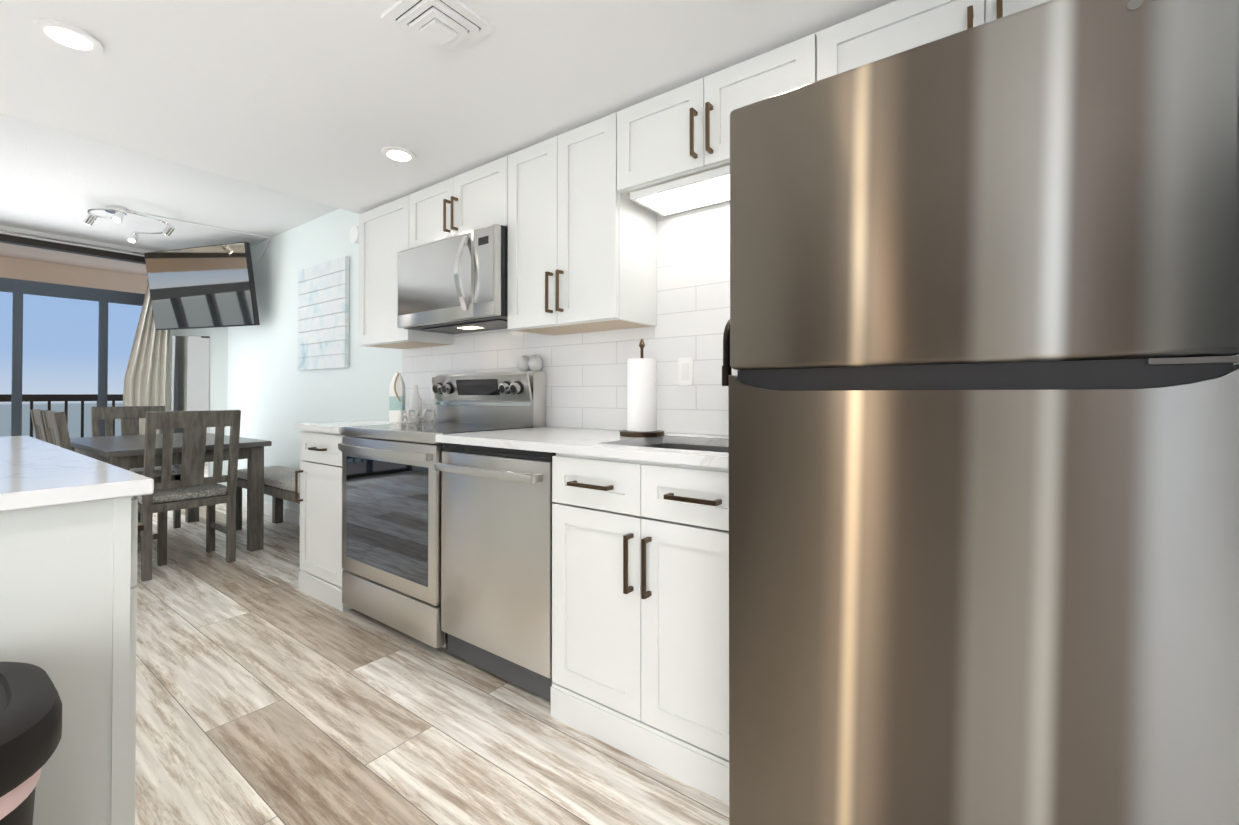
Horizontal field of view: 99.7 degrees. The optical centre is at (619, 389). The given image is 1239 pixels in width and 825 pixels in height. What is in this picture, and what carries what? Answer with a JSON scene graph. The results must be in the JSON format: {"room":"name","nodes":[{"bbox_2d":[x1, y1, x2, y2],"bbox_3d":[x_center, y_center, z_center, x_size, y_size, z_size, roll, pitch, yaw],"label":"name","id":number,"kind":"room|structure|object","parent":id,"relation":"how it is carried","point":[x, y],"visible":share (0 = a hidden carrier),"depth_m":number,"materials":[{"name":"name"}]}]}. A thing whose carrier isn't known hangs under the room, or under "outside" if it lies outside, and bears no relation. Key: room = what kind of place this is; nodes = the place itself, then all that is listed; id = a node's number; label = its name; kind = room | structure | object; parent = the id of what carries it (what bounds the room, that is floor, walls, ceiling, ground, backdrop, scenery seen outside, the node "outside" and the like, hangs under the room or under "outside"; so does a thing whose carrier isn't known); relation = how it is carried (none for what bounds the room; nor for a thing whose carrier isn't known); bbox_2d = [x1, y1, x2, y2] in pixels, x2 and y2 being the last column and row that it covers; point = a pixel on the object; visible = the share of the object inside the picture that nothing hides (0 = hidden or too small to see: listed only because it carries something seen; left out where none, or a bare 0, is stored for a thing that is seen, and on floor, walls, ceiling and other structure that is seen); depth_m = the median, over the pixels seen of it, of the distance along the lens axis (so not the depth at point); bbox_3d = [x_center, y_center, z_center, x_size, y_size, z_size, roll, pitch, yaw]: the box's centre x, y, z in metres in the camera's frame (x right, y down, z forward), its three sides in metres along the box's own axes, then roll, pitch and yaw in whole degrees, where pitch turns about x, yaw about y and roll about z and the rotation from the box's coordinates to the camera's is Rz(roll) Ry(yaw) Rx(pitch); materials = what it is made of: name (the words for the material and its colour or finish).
{"room":"kitchen","nodes":[
{"label":"kitchen","id":0,"kind":"room"},
{"bbox_2d":[0,225,171,410],"bbox_3d":[-5.378,-0.183,4.099,0.120,2.600,3.600,0,-1,36],"label":"wall","id":1,"kind":"structure","parent":0,"point":[8,228],"depth_m":4.72,"materials":[{"name":"white paint"}]},
{"bbox_2d":[0,234,145,436],"bbox_3d":[-5.515,-0.090,3.904,0.090,2.410,3.129,0,-1,36],"label":"window frame","id":2,"kind":"structure","parent":1,"relation":"attached to","point":[18,288],"depth_m":4.62,"materials":[{"name":"grey metal"}]},
{"bbox_2d":[0,114,338,250],"bbox_3d":[-4.334,-1.439,2.476,3.500,0.120,5.000,0,-1,36],"label":"ceiling","id":3,"kind":"structure","parent":0,"point":[56,181],"depth_m":3.73,"materials":[{"name":"white paint"}]},
{"bbox_2d":[0,229,169,434],"bbox_3d":[-4.725,-0.100,4.673,0.072,2.405,1.300,0,-1,36],"label":"curtain","id":4,"kind":"object","parent":3,"relation":"hanging from","point":[147,379],"visible":0.4,"depth_m":4.97,"materials":[{"name":"beige fabric"}]},
{"bbox_2d":[82,205,174,242],"bbox_3d":[-3.795,-1.280,4.045,0.676,0.165,0.518,0,-1,36],"label":"track spotlight","id":5,"kind":"object","parent":3,"relation":"attached to","point":[118,212],"visible":1,"depth_m":3.89,"materials":[{"name":"silver metal"}]},
{"bbox_2d":[127,210,270,262],"bbox_3d":[-3.503,-1.268,4.378,0.292,0.190,0.934,0,-1,36],"label":"cord","id":6,"kind":"object","parent":3,"relation":"attached to","point":[263,250],"visible":0.86,"depth_m":4.39,"materials":[{"name":"white paint"}]},
{"bbox_2d":[171,327,227,485],"bbox_3d":[-4.233,-0.111,5.311,0.540,2.480,0.100,0,-1,-9],"label":"wall","id":7,"kind":"structure","parent":0,"point":[218,380],"depth_m":5.29,"materials":[{"name":"white paint"}]},
{"bbox_2d":[171,336,209,476],"bbox_3d":[-4.304,0.248,5.242,0.340,1.560,0.004,0,-1,-9],"label":"mirror panel","id":8,"kind":"object","parent":7,"relation":"attached to","point":[190,373],"visible":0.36,"depth_m":5.25,"materials":[{"name":"white"}]},
{"bbox_2d":[134,503,728,824],"bbox_3d":[-1.849,1.114,0.699,9.820,0.060,5.120,0,-1,36],"label":"floor","id":9,"kind":"structure","parent":0,"point":[268,692],"depth_m":1.69,"materials":[{"name":"brown wood"}]},
{"bbox_2d":[0,662,61,824],"bbox_3d":[-0.965,0.744,0.575,0.387,0.676,0.472,0,-1,36],"label":"trash can","id":10,"kind":"object","parent":9,"relation":"on","point":[30,719],"visible":1,"depth_m":0.67,"materials":[{"name":"black plastic"}]},
{"bbox_2d":[0,499,143,824],"bbox_3d":[-1.802,0.648,1.271,1.724,0.883,0.690,0,-1,36],"label":"kitchen island","id":11,"kind":"object","parent":9,"relation":"on","point":[71,526],"depth_m":0.95,"materials":[{"name":"white paint"}]},
{"bbox_2d":[0,436,153,515],"bbox_3d":[-1.819,0.190,1.254,1.780,0.030,0.695,0,-1,36],"label":"island countertop","id":12,"kind":"structure","parent":11,"relation":"on","point":[35,473],"depth_m":1.00,"materials":[{"name":"white stone"}]},
{"bbox_2d":[30,409,139,550],"bbox_3d":[-3.612,0.623,3.561,0.455,0.978,0.504,0,-1,36],"label":"chair","id":13,"kind":"object","parent":9,"relation":"on","point":[38,424],"visible":0.08,"depth_m":3.43,"materials":[{"name":"grey wood"}]},
{"bbox_2d":[42,410,166,565],"bbox_3d":[-3.185,0.620,3.247,0.455,0.978,0.504,0,-1,36],"label":"chair","id":14,"kind":"object","parent":9,"relation":"on","point":[56,427],"visible":0.21,"depth_m":3.17,"materials":[{"name":"grey wood"}]},
{"bbox_2d":[91,406,180,528],"bbox_3d":[-3.869,0.629,4.189,0.504,0.978,0.455,0,-1,36],"label":"chair","id":15,"kind":"object","parent":9,"relation":"on","point":[129,416],"visible":0.15,"depth_m":4.22,"materials":[{"name":"grey wood"}]},
{"bbox_2d":[70,433,271,551],"bbox_3d":[-3.281,0.739,3.753,1.500,0.750,0.840,0,-1,36],"label":"dining table","id":16,"kind":"object","parent":9,"relation":"on","point":[126,452],"visible":0.54,"depth_m":3.59,"materials":[{"name":"grey wood"}]},
{"bbox_2d":[133,410,240,581],"bbox_3d":[-2.749,0.620,3.292,0.504,0.978,0.455,0,-1,36],"label":"chair","id":17,"kind":"object","parent":9,"relation":"on","point":[193,487],"visible":0.9,"depth_m":3.18,"materials":[{"name":"grey wood"}]},
{"bbox_2d":[236,466,299,530],"bbox_3d":[-2.398,0.877,3.863,1.450,0.475,0.355,0,-1,36],"label":"bench","id":18,"kind":"object","parent":9,"relation":"on","point":[279,484],"visible":0.25,"depth_m":3.99,"materials":[{"name":"grey wood"}]},
{"bbox_2d":[295,430,352,611],"bbox_3d":[-1.393,0.665,2.981,0.497,0.882,0.662,0,-1,36],"label":"base cabinet","id":19,"kind":"object","parent":9,"relation":"on","point":[320,501],"visible":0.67,"depth_m":2.75,"materials":[{"name":"white wood"}]},
{"bbox_2d":[294,420,436,432],"bbox_3d":[-1.402,0.207,2.994,0.513,0.030,0.642,0,-1,36],"label":"countertop","id":20,"kind":"structure","parent":19,"relation":"on","point":[333,427],"depth_m":2.81,"materials":[{"name":"white stone"}]},
{"bbox_2d":[389,372,405,422],"bbox_3d":[-1.275,0.046,2.994,0.071,0.290,0.097,0,-1,-9],"label":"decor","id":21,"kind":"object","parent":20,"relation":"on","point":[397,392],"visible":0.98,"depth_m":2.97,"materials":[{"name":"white wood"}]},
{"bbox_2d":[409,385,421,420],"bbox_3d":[-1.250,0.085,3.204,0.076,0.217,0.076,0,-1,36],"label":"bottle","id":22,"kind":"object","parent":20,"relation":"on","point":[415,402],"visible":0.83,"depth_m":3.18,"materials":[{"name":"clear glass"}]},
{"bbox_2d":[399,409,436,422],"bbox_3d":[-1.159,0.156,3.046,0.018,0.074,0.306,0,-1,24],"label":"decorative letters","id":23,"kind":"object","parent":20,"relation":"on","point":[419,416],"visible":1,"depth_m":3.01,"materials":[{"name":"white"}]},
{"bbox_2d":[338,371,545,648],"bbox_3d":[-0.893,0.507,2.571,0.784,1.190,0.705,0,-1,36],"label":"range","id":24,"kind":"object","parent":9,"relation":"on","point":[391,519],"visible":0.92,"depth_m":2.37,"materials":[{"name":"silver metal"}]},
{"bbox_2d":[517,355,542,371],"bbox_3d":[-0.453,-0.130,2.637,0.152,0.083,0.072,0,-1,36],"label":"salt shaker","id":25,"kind":"object","parent":24,"relation":"on","point":[531,363],"visible":0.96,"depth_m":2.60,"materials":[{"name":"grey ceramic"}]},
{"bbox_2d":[434,443,555,700],"bbox_3d":[-0.321,0.659,2.158,0.608,0.878,0.648,0,-1,36],"label":"dishwasher","id":26,"kind":"object","parent":9,"relation":"on","point":[496,561],"visible":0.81,"depth_m":1.91,"materials":[{"name":"grey metal"}]},
{"bbox_2d":[551,444,728,803],"bbox_3d":[0.238,0.653,1.783,0.724,0.882,0.662,0,-1,36],"label":"base cabinet","id":27,"kind":"object","parent":9,"relation":"on","point":[640,638],"visible":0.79,"depth_m":1.53,"materials":[{"name":"white wood"}]},
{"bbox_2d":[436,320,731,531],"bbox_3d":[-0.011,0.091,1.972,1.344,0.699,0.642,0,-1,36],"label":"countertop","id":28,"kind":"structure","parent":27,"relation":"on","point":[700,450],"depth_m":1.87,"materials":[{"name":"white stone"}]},
{"bbox_2d":[620,339,663,436],"bbox_3d":[0.088,-0.009,2.054,0.176,0.382,0.176,0,-1,36],"label":"paper towel holder","id":29,"kind":"object","parent":28,"relation":"on","point":[641,396],"visible":1,"depth_m":2.00,"materials":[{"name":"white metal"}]},
{"bbox_2d":[728,0,1238,824],"bbox_3d":[0.798,0.218,1.273,0.776,1.742,0.811,0,-1,36],"label":"refrigerator","id":30,"kind":"object","parent":9,"relation":"on","point":[984,426],"visible":1,"depth_m":0.89,"materials":[{"name":"grey metal"}]},
{"bbox_2d":[0,0,895,213],"bbox_3d":[-0.425,-1.322,-0.397,6.200,0.410,5.000,0,-1,36],"label":"ceiling","id":31,"kind":"structure","parent":0,"point":[323,101],"depth_m":1.83,"materials":[{"name":"white paint"}]},
{"bbox_2d":[33,18,102,53],"bbox_3d":[-1.707,-1.091,1.622,0.150,0.011,0.150,0,-1,36],"label":"recessed light","id":32,"kind":"object","parent":31,"relation":"in","point":[68,36],"visible":0.98,"depth_m":1.61,"materials":[{"name":"white paint"}]},
{"bbox_2d":[381,146,415,162],"bbox_3d":[-1.021,-1.083,2.421,0.150,0.011,0.150,0,-1,36],"label":"recessed light","id":33,"kind":"object","parent":31,"relation":"in","point":[398,154],"visible":0.96,"depth_m":2.41,"materials":[{"name":"white paint"}]},
{"bbox_2d":[381,0,494,58],"bbox_3d":[-0.539,-1.078,1.558,0.231,0.040,0.231,0,-1,36],"label":"ceiling vent","id":34,"kind":"object","parent":31,"relation":"in","point":[448,29],"visible":1,"depth_m":1.54,"materials":[{"name":"white metal"}]},
{"bbox_2d":[227,208,1238,512],"bbox_3d":[-0.368,-0.197,2.727,9.820,2.600,0.120,0,-1,36],"label":"wall","id":35,"kind":"structure","parent":0,"point":[273,394],"depth_m":4.42,"materials":[{"name":"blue paint"}]},
{"bbox_2d":[242,496,299,525],"bbox_3d":[-2.693,1.069,4.338,3.170,0.100,0.013,0,-1,36],"label":"baseboard","id":36,"kind":"structure","parent":35,"relation":"attached to","point":[291,516],"depth_m":4.43,"materials":[{"name":"white"}]},
{"bbox_2d":[297,256,348,369],"bbox_3d":[-2.309,-0.563,4.059,0.780,0.816,0.031,0,-1,36],"label":"picture","id":37,"kind":"object","parent":35,"relation":"attached to","point":[323,316],"visible":1,"depth_m":4.01},
{"bbox_2d":[349,226,358,243],"bbox_3d":[-1.892,-1.106,3.753,0.120,0.120,0.036,0,-1,36],"label":"smoke detector","id":38,"kind":"object","parent":35,"relation":"attached to","point":[354,234],"visible":0.71,"depth_m":3.73,"materials":[{"name":"white plastic"}]},
{"bbox_2d":[358,194,453,348],"bbox_3d":[-1.281,-0.672,3.130,0.540,0.818,0.292,0,-1,36],"label":"upper cabinet","id":39,"kind":"object","parent":35,"relation":"attached to","point":[382,229],"depth_m":3.03,"materials":[{"name":"white wood"}]},
{"bbox_2d":[406,156,505,248],"bbox_3d":[-0.744,-0.914,2.738,0.792,0.342,0.292,0,-1,36],"label":"upper cabinet","id":40,"kind":"object","parent":35,"relation":"attached to","point":[475,198],"depth_m":2.59,"materials":[{"name":"white wood"}]},
{"bbox_2d":[397,224,507,333],"bbox_3d":[-0.784,-0.529,2.680,0.784,0.418,0.425,0,-1,36],"label":"microwave","id":41,"kind":"object","parent":40,"relation":"attached to","point":[456,284],"visible":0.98,"depth_m":2.51,"materials":[{"name":"silver metal"}]},
{"bbox_2d":[402,201,736,435],"bbox_3d":[0.015,-0.307,2.363,3.550,0.985,0.009,0,-1,36],"label":"tile backsplash","id":42,"kind":"structure","parent":35,"relation":"attached to","point":[586,380],"depth_m":2.24,"materials":[{"name":"white tile"}]},
{"bbox_2d":[431,381,435,399],"bbox_3d":[-1.129,0.008,3.192,0.070,0.116,0.005,0,-1,36],"label":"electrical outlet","id":43,"kind":"object","parent":42,"relation":"attached to","point":[432,395],"visible":0.48,"depth_m":3.20,"materials":[{"name":"white plastic"}]},
{"bbox_2d":[678,357,692,385],"bbox_3d":[0.273,-0.072,2.162,0.070,0.116,0.006,0,-1,36],"label":"outlet","id":44,"kind":"object","parent":42,"relation":"attached to","point":[685,371],"visible":1,"depth_m":2.16,"materials":[{"name":"white plastic"}]},
{"bbox_2d":[506,112,656,335],"bbox_3d":[-0.175,-0.680,2.318,0.620,0.818,0.292,0,-1,36],"label":"upper cabinet","id":45,"kind":"object","parent":35,"relation":"attached to","point":[580,225],"depth_m":2.17,"materials":[{"name":"white wood"}]},
{"bbox_2d":[618,43,789,211],"bbox_3d":[0.401,-0.929,1.897,0.810,0.328,0.292,0,-1,36],"label":"upper cabinet","id":46,"kind":"object","parent":35,"relation":"attached to","point":[683,131],"depth_m":1.83,"materials":[{"name":"white wood"}]},
{"bbox_2d":[630,165,729,215],"bbox_3d":[0.370,-0.746,1.929,0.640,0.028,0.240,0,-1,36],"label":"under-cabinet light","id":47,"kind":"object","parent":46,"relation":"attached to","point":[704,189],"visible":0.57,"depth_m":1.97,"materials":[{"name":"white plastic"}]},
{"bbox_2d":[790,0,1050,89],"bbox_3d":[0.991,-0.933,1.463,0.895,0.328,0.292,0,-1,36],"label":"upper cabinet","id":48,"kind":"object","parent":35,"relation":"attached to","point":[898,26],"depth_m":1.47,"materials":[{"name":"white wood"}]},
{"label":"outside","id":49,"kind":"structure","parent":0,"visible":0},
{"bbox_2d":[0,292,141,437],"bbox_3d":[-86.276,-8.580,34.831,0.200,100.000,270.000,0,-1,36],"label":"sky","id":50,"kind":"structure","parent":49,"point":[60,345],"depth_m":62.19,"materials":[{"name":"blue"}]},
{"bbox_3d":[-6.161,1.163,4.413,1.530,0.075,8.000,0,-1,36],"label":"floor","id":51,"kind":"structure","parent":49,"visible":0},
{"bbox_2d":[0,394,122,436],"bbox_3d":[-6.509,0.588,4.985,0.080,1.075,5.500,0,-1,36],"label":"balcony railing","id":52,"kind":"object","parent":51,"relation":"on","point":[49,398],"visible":0.1,"depth_m":5.66,"materials":[{"name":"brown metal"}]},
{"bbox_3d":[-3.669,-0.905,4.896,0.100,0.080,0.297,0,-1,36],"label":"mount","id":53,"kind":"object","parent":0,"visible":0},
{"bbox_2d":[144,242,259,329],"bbox_3d":[-3.760,-0.910,4.715,1.240,0.710,0.082,0,7,17],"label":"wall-mounted tv","id":54,"kind":"object","parent":53,"relation":"attached to","point":[211,286],"visible":1,"depth_m":4.66,"materials":[{"name":"black plastic"}]},
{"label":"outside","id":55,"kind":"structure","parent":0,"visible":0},
{"bbox_2d":[0,242,147,293],"bbox_3d":[-6.202,-1.389,4.468,1.630,0.480,8.000,0,-1,36],"label":"soffit","id":56,"kind":"structure","parent":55,"point":[20,262],"depth_m":5.68,"materials":[{"name":"beige concrete"}]}
]}

